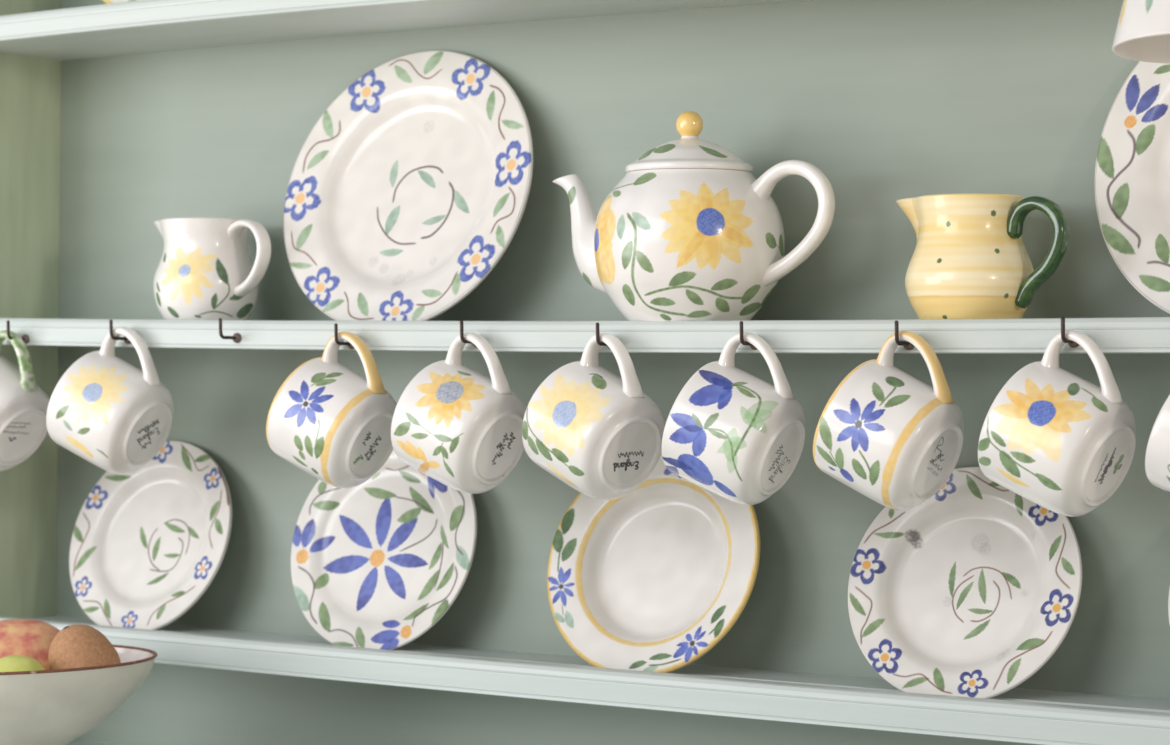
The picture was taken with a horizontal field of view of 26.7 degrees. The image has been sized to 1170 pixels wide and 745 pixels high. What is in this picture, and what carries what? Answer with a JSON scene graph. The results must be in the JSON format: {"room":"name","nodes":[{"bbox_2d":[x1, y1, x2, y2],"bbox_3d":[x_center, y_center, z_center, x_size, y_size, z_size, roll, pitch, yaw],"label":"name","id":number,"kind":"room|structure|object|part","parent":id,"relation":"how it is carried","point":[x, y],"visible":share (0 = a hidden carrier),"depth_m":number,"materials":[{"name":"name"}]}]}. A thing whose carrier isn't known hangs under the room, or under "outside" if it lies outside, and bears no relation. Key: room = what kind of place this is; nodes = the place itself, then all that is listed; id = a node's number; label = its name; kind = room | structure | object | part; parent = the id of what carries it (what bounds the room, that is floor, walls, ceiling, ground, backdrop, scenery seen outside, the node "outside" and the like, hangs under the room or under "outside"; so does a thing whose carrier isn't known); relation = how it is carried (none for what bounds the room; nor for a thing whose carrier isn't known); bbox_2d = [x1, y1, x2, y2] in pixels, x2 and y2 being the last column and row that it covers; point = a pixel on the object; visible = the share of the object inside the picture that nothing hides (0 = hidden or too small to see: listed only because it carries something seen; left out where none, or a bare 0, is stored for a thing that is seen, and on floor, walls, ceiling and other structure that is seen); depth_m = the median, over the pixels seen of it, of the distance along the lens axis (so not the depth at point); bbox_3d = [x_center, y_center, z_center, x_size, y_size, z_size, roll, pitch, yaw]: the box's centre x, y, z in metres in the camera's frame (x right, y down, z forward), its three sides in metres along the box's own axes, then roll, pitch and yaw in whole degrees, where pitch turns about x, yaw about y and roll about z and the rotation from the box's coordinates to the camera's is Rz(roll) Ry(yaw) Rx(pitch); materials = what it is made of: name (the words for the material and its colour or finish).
{"room":"kitchen","nodes":[
{"label":"kitchen","id":0,"kind":"room"},
{"bbox_2d":[0,0,1169,744],"bbox_3d":[-0.262,-0.159,1.641,1.950,0.995,0.544,1,1,31],"label":"dresser","id":1,"kind":"object","parent":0,"point":[119,119],"visible":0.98,"depth_m":1.76,"materials":[{"name":"green paint"}]},
{"bbox_2d":[0,330,49,470],"bbox_3d":[-0.464,0.022,1.927,0.090,0.110,0.080,1,1,29],"label":"mug","id":2,"kind":"object","parent":1,"relation":"hanging from","point":[23,403],"visible":0.97,"depth_m":1.91,"materials":[{"name":"ceramic"}]},
{"bbox_3d":[-0.441,-0.010,1.913,0.057,0.033,0.018,36,18,26],"label":"handle","id":3,"kind":"part","parent":2,"relation":"part of","materials":[{"name":"green ceramic"}]},
{"bbox_3d":[-0.436,-0.026,1.921,0.008,0.008,0.004,1,1,31],"label":"screw plate","id":4,"kind":"part","parent":1,"relation":"part of","materials":[{"name":"brown metal"}]},
{"bbox_3d":[-0.474,-0.178,2.006,0.027,0.965,0.114,1,1,31],"label":"panel","id":5,"kind":"part","parent":1,"relation":"part of","materials":[{"name":"green paint"}]},
{"bbox_2d":[0,645,156,744],"bbox_3d":[-0.428,0.254,1.743,0.253,0.106,0.185,0,1,-14],"label":"fruit bowl","id":6,"kind":"object","parent":1,"relation":"on","point":[55,706],"visible":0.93,"depth_m":1.70,"materials":[{"name":"beige ceramic"}]},
{"bbox_2d":[0,655,44,671],"bbox_3d":[-0.396,0.223,1.713,0.053,0.053,0.052,0,1,-15],"label":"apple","id":7,"kind":"object","parent":6,"relation":"in","point":[14,663],"visible":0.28,"depth_m":1.70,"materials":[{"name":"food"}]},
{"bbox_2d":[0,619,60,669],"bbox_3d":[-0.416,0.216,1.777,0.103,0.077,0.075,0,1,-12],"label":"mango","id":8,"kind":"object","parent":6,"relation":"in","point":[31,638],"visible":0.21,"depth_m":1.76,"materials":[{"name":"food"}]},
{"bbox_2d":[48,624,120,669],"bbox_3d":[-0.352,0.207,1.739,0.050,0.059,0.047,0,1,-39],"label":"kiwi","id":9,"kind":"object","parent":6,"relation":"in","point":[74,646],"visible":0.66,"depth_m":1.72,"materials":[{"name":"brown food"}]},
{"bbox_2d":[66,740,112,744],"bbox_3d":[-0.264,0.324,1.645,1.950,0.030,0.544,1,1,31],"label":"countertop","id":10,"kind":"structure","parent":1,"relation":"on","point":[75,742],"depth_m":2.03,"materials":[{"name":"green paint"}]},
{"bbox_2d":[46,327,173,473],"bbox_3d":[-0.356,0.021,1.860,0.088,0.111,0.079,0,1,25],"label":"mug","id":11,"kind":"object","parent":1,"relation":"hanging from","point":[113,414],"visible":1,"depth_m":1.83,"materials":[{"name":"ceramic"}]},
{"bbox_3d":[-0.338,-0.013,1.851,0.057,0.033,0.018,27,11,22],"label":"handle","id":12,"kind":"part","parent":11,"relation":"part of","materials":[{"name":"white ceramic"}]},
{"bbox_2d":[102,0,137,3],"bbox_3d":[-0.313,-0.378,1.928,0.216,0.206,0.070,1,1,32],"label":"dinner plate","id":13,"kind":"object","parent":1,"relation":"on","point":[105,1],"visible":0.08,"depth_m":1.93,"materials":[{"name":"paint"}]},
{"bbox_2d":[69,441,231,629],"bbox_3d":[-0.346,0.130,1.961,0.161,0.151,0.060,1,1,31],"label":"plate","id":14,"kind":"object","parent":1,"relation":"on","point":[148,542],"visible":0.97,"depth_m":1.97,"materials":[{"name":"ceramic"}]},
{"bbox_2d":[153,218,270,319],"bbox_3d":[-0.286,-0.075,1.887,0.088,0.083,0.098,0,0,-9],"label":"jug","id":15,"kind":"object","parent":1,"relation":"on","point":[206,270],"visible":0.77,"depth_m":1.86,"materials":[{"name":"ceramic"}]},
{"bbox_3d":[-0.255,-0.086,1.862,0.045,0.060,0.015,1,1,40],"label":"handle","id":16,"kind":"part","parent":15,"relation":"part of","materials":[{"name":"white ceramic"}]},
{"bbox_3d":[-0.256,-0.025,1.811,0.008,0.008,0.004,1,1,31],"label":"screw plate","id":17,"kind":"part","parent":1,"relation":"part of","materials":[{"name":"brown metal"}]},
{"bbox_2d":[266,332,396,487],"bbox_3d":[-0.177,0.026,1.752,0.088,0.111,0.079,1,1,31],"label":"mug","id":18,"kind":"object","parent":1,"relation":"hanging from","point":[330,421],"visible":0.94,"depth_m":1.73,"materials":[{"name":"ceramic"}]},
{"bbox_3d":[-0.160,-0.007,1.742,0.057,0.033,0.018,28,14,28],"label":"handle","id":19,"kind":"part","parent":18,"relation":"part of","materials":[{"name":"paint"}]},
{"bbox_2d":[291,449,476,649],"bbox_3d":[-0.152,0.128,1.847,0.167,0.160,0.053,1,1,31],"label":"plate","id":20,"kind":"object","parent":1,"relation":"on","point":[376,563],"visible":0.87,"depth_m":1.85,"materials":[{"name":"ceramic"}]},
{"bbox_2d":[0,0,812,60],"bbox_3d":[0.099,-0.264,1.650,1.345,0.024,0.123,1,1,31],"label":"shelf","id":21,"kind":"object","parent":1,"relation":"attached to","point":[140,30],"depth_m":1.83,"materials":[{"name":"white paint"}]},
{"bbox_2d":[284,50,532,320],"bbox_3d":[-0.133,-0.136,1.825,0.220,0.211,0.068,1,1,31],"label":"dinner plate","id":22,"kind":"object","parent":1,"relation":"on","point":[409,189],"visible":0.99,"depth_m":1.83,"materials":[{"name":"ceramic"}]},
{"bbox_2d":[391,332,525,493],"bbox_3d":[-0.084,0.028,1.696,0.086,0.111,0.079,1,1,36],"label":"mug","id":23,"kind":"object","parent":1,"relation":"hanging from","point":[459,426],"visible":0.98,"depth_m":1.67,"materials":[{"name":"ceramic"}]},
{"bbox_3d":[-0.070,-0.006,1.685,0.057,0.033,0.018,26,15,33],"label":"handle","id":24,"kind":"part","parent":23,"relation":"part of","materials":[{"name":"white ceramic"}]},
{"bbox_2d":[0,615,1169,744],"bbox_3d":[0.101,0.212,1.660,1.345,0.027,0.110,1,1,31],"label":"shelf","id":25,"kind":"object","parent":1,"relation":"attached to","point":[1065,702],"depth_m":1.67,"materials":[{"name":"white paint"}]},
{"bbox_2d":[0,317,1169,353],"bbox_3d":[0.102,-0.026,1.658,1.345,0.026,0.110,1,1,31],"label":"shelf","id":26,"kind":"object","parent":1,"relation":"attached to","point":[40,335],"depth_m":1.67,"materials":[{"name":"white paint"}]},
{"bbox_2d":[522,333,664,499],"bbox_3d":[0.008,0.029,1.641,0.079,0.111,0.087,0,1,-44],"label":"mug","id":27,"kind":"object","parent":1,"relation":"hanging from","point":[595,430],"visible":0.98,"depth_m":1.62,"materials":[{"name":"ceramic"}]},
{"bbox_3d":[0.020,-0.005,1.628,0.018,0.033,0.057,0,23,-44],"label":"handle","id":28,"kind":"part","parent":27,"relation":"part of","materials":[{"name":"white ceramic"}]},
{"bbox_2d":[547,453,759,672],"bbox_3d":[0.048,0.130,1.714,0.166,0.155,0.069,1,1,31],"label":"plate","id":29,"kind":"object","parent":1,"relation":"on","point":[652,577],"visible":0.94,"depth_m":1.72,"materials":[{"name":"ceramic"}]},
{"bbox_2d":[552,111,834,320],"bbox_3d":[0.070,-0.102,1.664,0.190,0.148,0.128,0,0,2],"label":"teapot","id":30,"kind":"object","parent":1,"relation":"on","point":[689,232],"visible":0.92,"depth_m":1.62,"materials":[{"name":"ceramic"}]},
{"bbox_3d":[0.007,-0.093,1.702,0.068,0.088,0.030,1,1,31],"label":"spout","id":31,"kind":"part","parent":30,"relation":"part of","materials":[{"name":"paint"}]},
{"bbox_3d":[0.070,-0.147,1.663,0.086,0.025,0.086,0,0,2],"label":"lid","id":32,"kind":"part","parent":30,"relation":"part of","materials":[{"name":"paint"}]},
{"bbox_3d":[0.070,-0.168,1.663,0.018,0.017,0.018,0,0,2],"label":"knob","id":33,"kind":"part","parent":30,"relation":"part of","materials":[{"name":"yellow ceramic"}]},
{"bbox_3d":[0.132,-0.098,1.624,0.068,0.084,0.019,1,1,35],"label":"handle","id":34,"kind":"part","parent":30,"relation":"part of","materials":[{"name":"white ceramic"}]},
{"bbox_2d":[661,332,804,504],"bbox_3d":[0.097,0.029,1.585,0.086,0.111,0.079,1,1,31],"label":"mug","id":35,"kind":"object","parent":1,"relation":"hanging from","point":[734,434],"visible":1,"depth_m":1.56,"materials":[{"name":"ceramic"}]},
{"bbox_3d":[0.113,-0.004,1.575,0.057,0.033,0.018,26,13,28],"label":"handle","id":36,"kind":"part","parent":35,"relation":"part of","materials":[{"name":"white ceramic"}]},
{"bbox_2d":[813,331,963,509],"bbox_3d":[0.189,0.030,1.529,0.088,0.111,0.079,1,1,35],"label":"mug","id":37,"kind":"object","parent":1,"relation":"hanging from","point":[894,438],"visible":1,"depth_m":1.50,"materials":[{"name":"ceramic"}]},
{"bbox_3d":[0.206,-0.004,1.517,0.057,0.033,0.018,30,17,31],"label":"handle","id":38,"kind":"part","parent":37,"relation":"part of","materials":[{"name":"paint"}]},
{"bbox_3d":[0.201,-0.018,1.533,0.008,0.008,0.004,1,1,31],"label":"screw plate","id":39,"kind":"part","parent":1,"relation":"part of","materials":[{"name":"brown metal"}]},
{"bbox_2d":[848,466,1081,698],"bbox_3d":[0.245,0.137,1.600,0.160,0.149,0.064,1,1,31],"label":"plate","id":40,"kind":"object","parent":1,"relation":"on","point":[969,590],"visible":0.94,"depth_m":1.60,"materials":[{"name":"ceramic"}]},
{"bbox_2d":[896,193,1069,318],"bbox_3d":[0.251,-0.069,1.563,0.108,0.084,0.085,0,0,9],"label":"jug","id":41,"kind":"object","parent":1,"relation":"on","point":[970,259],"visible":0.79,"depth_m":1.53,"materials":[{"name":"ceramic"}]},
{"bbox_3d":[0.280,-0.075,1.531,0.044,0.070,0.011,1,1,44],"label":"handle","id":42,"kind":"part","parent":41,"relation":"part of","materials":[{"name":"green ceramic"}]},
{"bbox_2d":[978,330,1135,516],"bbox_3d":[0.283,0.030,1.472,0.087,0.111,0.079,1,1,40],"label":"mug","id":43,"kind":"object","parent":1,"relation":"hanging from","point":[1063,442],"visible":1,"depth_m":1.45,"materials":[{"name":"ceramic"}]},
{"bbox_3d":[0.297,-0.004,1.460,0.057,0.033,0.018,29,18,36],"label":"handle","id":44,"kind":"part","parent":43,"relation":"part of","materials":[{"name":"white ceramic"}]},
{"bbox_3d":[0.292,-0.019,1.477,0.008,0.008,0.004,1,1,31],"label":"screw plate","id":45,"kind":"part","parent":1,"relation":"part of","materials":[{"name":"brown metal"}]},
{"bbox_2d":[1095,61,1169,313],"bbox_3d":[0.408,-0.132,1.497,0.219,0.213,0.054,1,1,41],"label":"dinner plate","id":46,"kind":"object","parent":1,"relation":"on","point":[1132,167],"visible":0.96,"depth_m":1.55,"materials":[{"name":"ceramic"}]},
{"bbox_2d":[1112,0,1169,63],"bbox_3d":[0.342,-0.218,1.376,0.095,0.083,0.082,0,1,14],"label":"cup","id":47,"kind":"object","parent":1,"relation":"hanging from","point":[1142,33],"visible":1,"depth_m":1.37,"materials":[{"name":"ceramic"}]},
{"bbox_2d":[1145,395,1169,493],"bbox_3d":[0.370,0.031,1.419,0.087,0.111,0.079,1,1,38],"label":"mug","id":48,"kind":"object","parent":1,"relation":"hanging from","point":[1157,457],"visible":1,"depth_m":1.41,"materials":[{"name":"ceramic"}]},
{"bbox_2d":[1168,587,1169,624],"bbox_3d":[0.430,0.137,1.487,0.160,0.151,0.058,1,1,32],"label":"plate","id":49,"kind":"object","parent":1,"relation":"on","point":[1169,587],"visible":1,"depth_m":1.52,"materials":[{"name":"ceramic"}]}
]}

